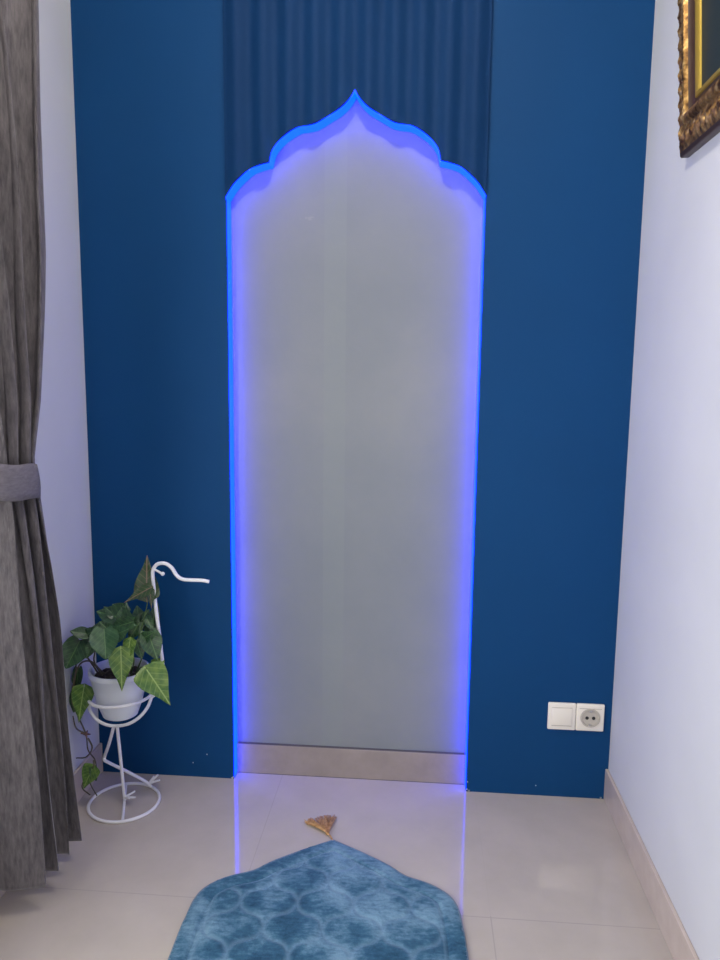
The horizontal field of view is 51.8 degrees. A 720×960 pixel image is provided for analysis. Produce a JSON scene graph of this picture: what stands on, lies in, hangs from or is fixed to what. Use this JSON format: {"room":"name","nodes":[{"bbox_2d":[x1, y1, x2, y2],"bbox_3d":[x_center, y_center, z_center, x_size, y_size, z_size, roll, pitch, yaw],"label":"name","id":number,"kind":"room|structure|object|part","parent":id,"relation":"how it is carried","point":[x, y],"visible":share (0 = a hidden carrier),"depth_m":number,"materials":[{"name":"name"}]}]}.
{"room":"prayer room","nodes":[
{"label":"prayer room","id":0,"kind":"room"},
{"bbox_2d":[35,0,98,771],"bbox_3d":[-1.038,-0.154,0.123,0.120,2.750,4.247,1,8,5],"label":"wall","id":1,"kind":"structure","parent":0,"point":[61,452],"depth_m":2.05,"materials":[{"name":"white paint"}]},
{"bbox_2d":[0,743,102,898],"bbox_3d":[-0.990,1.164,0.278,0.009,0.098,4.200,1,8,5],"label":"baseboard","id":2,"kind":"structure","parent":1,"relation":"attached to","point":[97,753],"depth_m":2.23,"materials":[{"name":"tile"}]},
{"bbox_2d":[0,771,672,959],"bbox_3d":[-0.219,1.275,0.264,1.793,0.100,4.467,1,8,5],"label":"floor","id":3,"kind":"structure","parent":0,"point":[528,877],"depth_m":1.94,"materials":[{"name":"tile"}]},
{"bbox_2d":[87,561,209,823],"bbox_3d":[-0.609,0.590,2.127,0.371,0.735,0.209,1,8,5],"label":"plant stand","id":4,"kind":"object","parent":3,"relation":"on","point":[150,697],"visible":0.82,"depth_m":2.11,"materials":[{"name":"white metal"}]},
{"bbox_2d":[62,556,169,795],"bbox_3d":[-0.674,0.566,2.119,0.318,0.705,0.201,1,8,5],"label":"potted plant","id":5,"kind":"object","parent":4,"relation":"on","point":[123,678],"visible":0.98,"depth_m":2.08,"materials":[{"name":"green plant"}]},
{"bbox_3d":[-0.693,0.610,2.139,0.169,0.142,0.169,1,8,5],"label":"pot","id":6,"kind":"part","parent":5,"relation":"part of","materials":[{"name":"white plastic"}]},
{"bbox_3d":[-0.632,0.433,2.099,0.089,0.270,0.007,2,8,11],"label":"stem","id":7,"kind":"part","parent":5,"relation":"part of","materials":[{"name":"green plant"}]},
{"bbox_3d":[-0.690,0.818,2.141,0.009,0.256,0.057,0,8,-3],"label":"leg","id":8,"kind":"part","parent":4,"relation":"part of","materials":[{"name":"white metal"}]},
{"bbox_3d":[-0.677,0.813,2.189,0.140,0.261,0.083,-7,11,-43],"label":"leg","id":9,"kind":"part","parent":4,"relation":"part of","materials":[{"name":"white metal"}]},
{"bbox_2d":[168,814,468,959],"bbox_3d":[-0.092,1.043,1.527,0.650,0.014,1.222,1,8,2],"label":"rug","id":10,"kind":"object","parent":3,"relation":"on","point":[332,899],"visible":1,"depth_m":1.73,"materials":[{"name":"blue fabric"}]},
{"bbox_2d":[231,98,483,752],"bbox_3d":[-0.027,-0.433,2.213,1.793,2.750,0.120,1,8,5],"label":"wall","id":11,"kind":"structure","parent":0,"point":[357,257],"depth_m":2.19,"materials":[{"name":"paint"}]},
{"bbox_2d":[237,741,465,784],"bbox_3d":[-0.032,0.890,2.331,0.722,0.098,0.009,1,8,5],"label":"baseboard","id":12,"kind":"structure","parent":11,"relation":"attached to","point":[251,758],"depth_m":2.33,"materials":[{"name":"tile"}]},
{"bbox_2d":[223,0,492,196],"bbox_3d":[-0.009,-1.283,1.998,0.722,1.005,0.072,1,8,5],"label":"wall panel","id":13,"kind":"object","parent":11,"relation":"attached to","point":[288,65],"visible":0.99,"depth_m":1.99,"materials":[{"name":"blue wood"}]},
{"bbox_2d":[226,90,485,789],"bbox_3d":[-0.023,-0.062,2.173,0.721,2.019,0.054,1,8,5],"label":"led strip","id":14,"kind":"object","parent":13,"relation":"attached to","point":[283,141],"visible":1,"depth_m":2.12,"materials":[{"name":"blue plastic"}]},
{"bbox_2d":[70,0,654,798],"bbox_3d":[-0.024,-0.421,2.130,1.573,2.750,0.047,1,8,5],"label":"wall","id":15,"kind":"structure","parent":0,"point":[569,93],"depth_m":2.12,"materials":[{"name":"blue paint"}]},
{"bbox_2d":[547,702,575,729],"bbox_3d":[0.599,0.702,2.204,0.082,0.084,0.014,1,8,5],"label":"light switch","id":16,"kind":"object","parent":15,"relation":"attached to","point":[561,715],"visible":1,"depth_m":2.20,"materials":[{"name":"white plastic"}]},
{"bbox_2d":[575,703,604,731],"bbox_3d":[0.682,0.704,2.197,0.082,0.084,0.014,1,8,5],"label":"power socket","id":17,"kind":"object","parent":15,"relation":"attached to","point":[589,717],"visible":1,"depth_m":2.19,"materials":[{"name":"white plastic"}]},
{"bbox_2d":[608,0,719,959],"bbox_3d":[0.640,-0.116,-0.009,0.100,2.750,4.247,1,8,5],"label":"wall","id":18,"kind":"structure","parent":0,"point":[664,766],"depth_m":1.70,"materials":[{"name":"white paint"}]},
{"bbox_2d":[604,769,698,959],"bbox_3d":[0.569,1.199,0.155,0.009,0.098,4.200,1,8,5],"label":"baseboard","id":19,"kind":"structure","parent":18,"relation":"attached to","point":[674,933],"depth_m":1.79,"materials":[{"name":"tile"}]},
{"bbox_2d":[677,0,719,157],"bbox_3d":[0.658,-1.137,1.210,0.102,0.949,0.780,1,8,5],"label":"picture frame","id":20,"kind":"object","parent":18,"relation":"attached to","point":[698,32],"visible":1,"depth_m":1.53,"materials":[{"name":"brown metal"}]},
{"bbox_3d":[0.652,-1.136,1.211,0.010,0.798,0.628,-3,8,5],"label":"moulding","id":21,"kind":"part","parent":20,"relation":"part of","materials":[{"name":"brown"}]},
{"bbox_2d":[702,0,719,85],"bbox_3d":[0.664,-1.137,1.210,0.004,0.730,0.560,-3,8,5],"label":"painting","id":22,"kind":"object","parent":20,"relation":"attached to","point":[710,8],"depth_m":1.48},
{"bbox_3d":[-0.844,-1.530,0.562,0.135,0.080,2.120,1,8,5],"label":"trim","id":23,"kind":"structure","parent":0,"visible":0},
{"bbox_2d":[0,0,81,890],"bbox_3d":[-0.772,-0.316,1.477,0.152,2.575,0.616,1,8,5],"label":"curtain","id":24,"kind":"object","parent":23,"relation":"hanging from","point":[39,815],"visible":1,"depth_m":1.63,"materials":[{"name":"grey fabric"}]}
]}

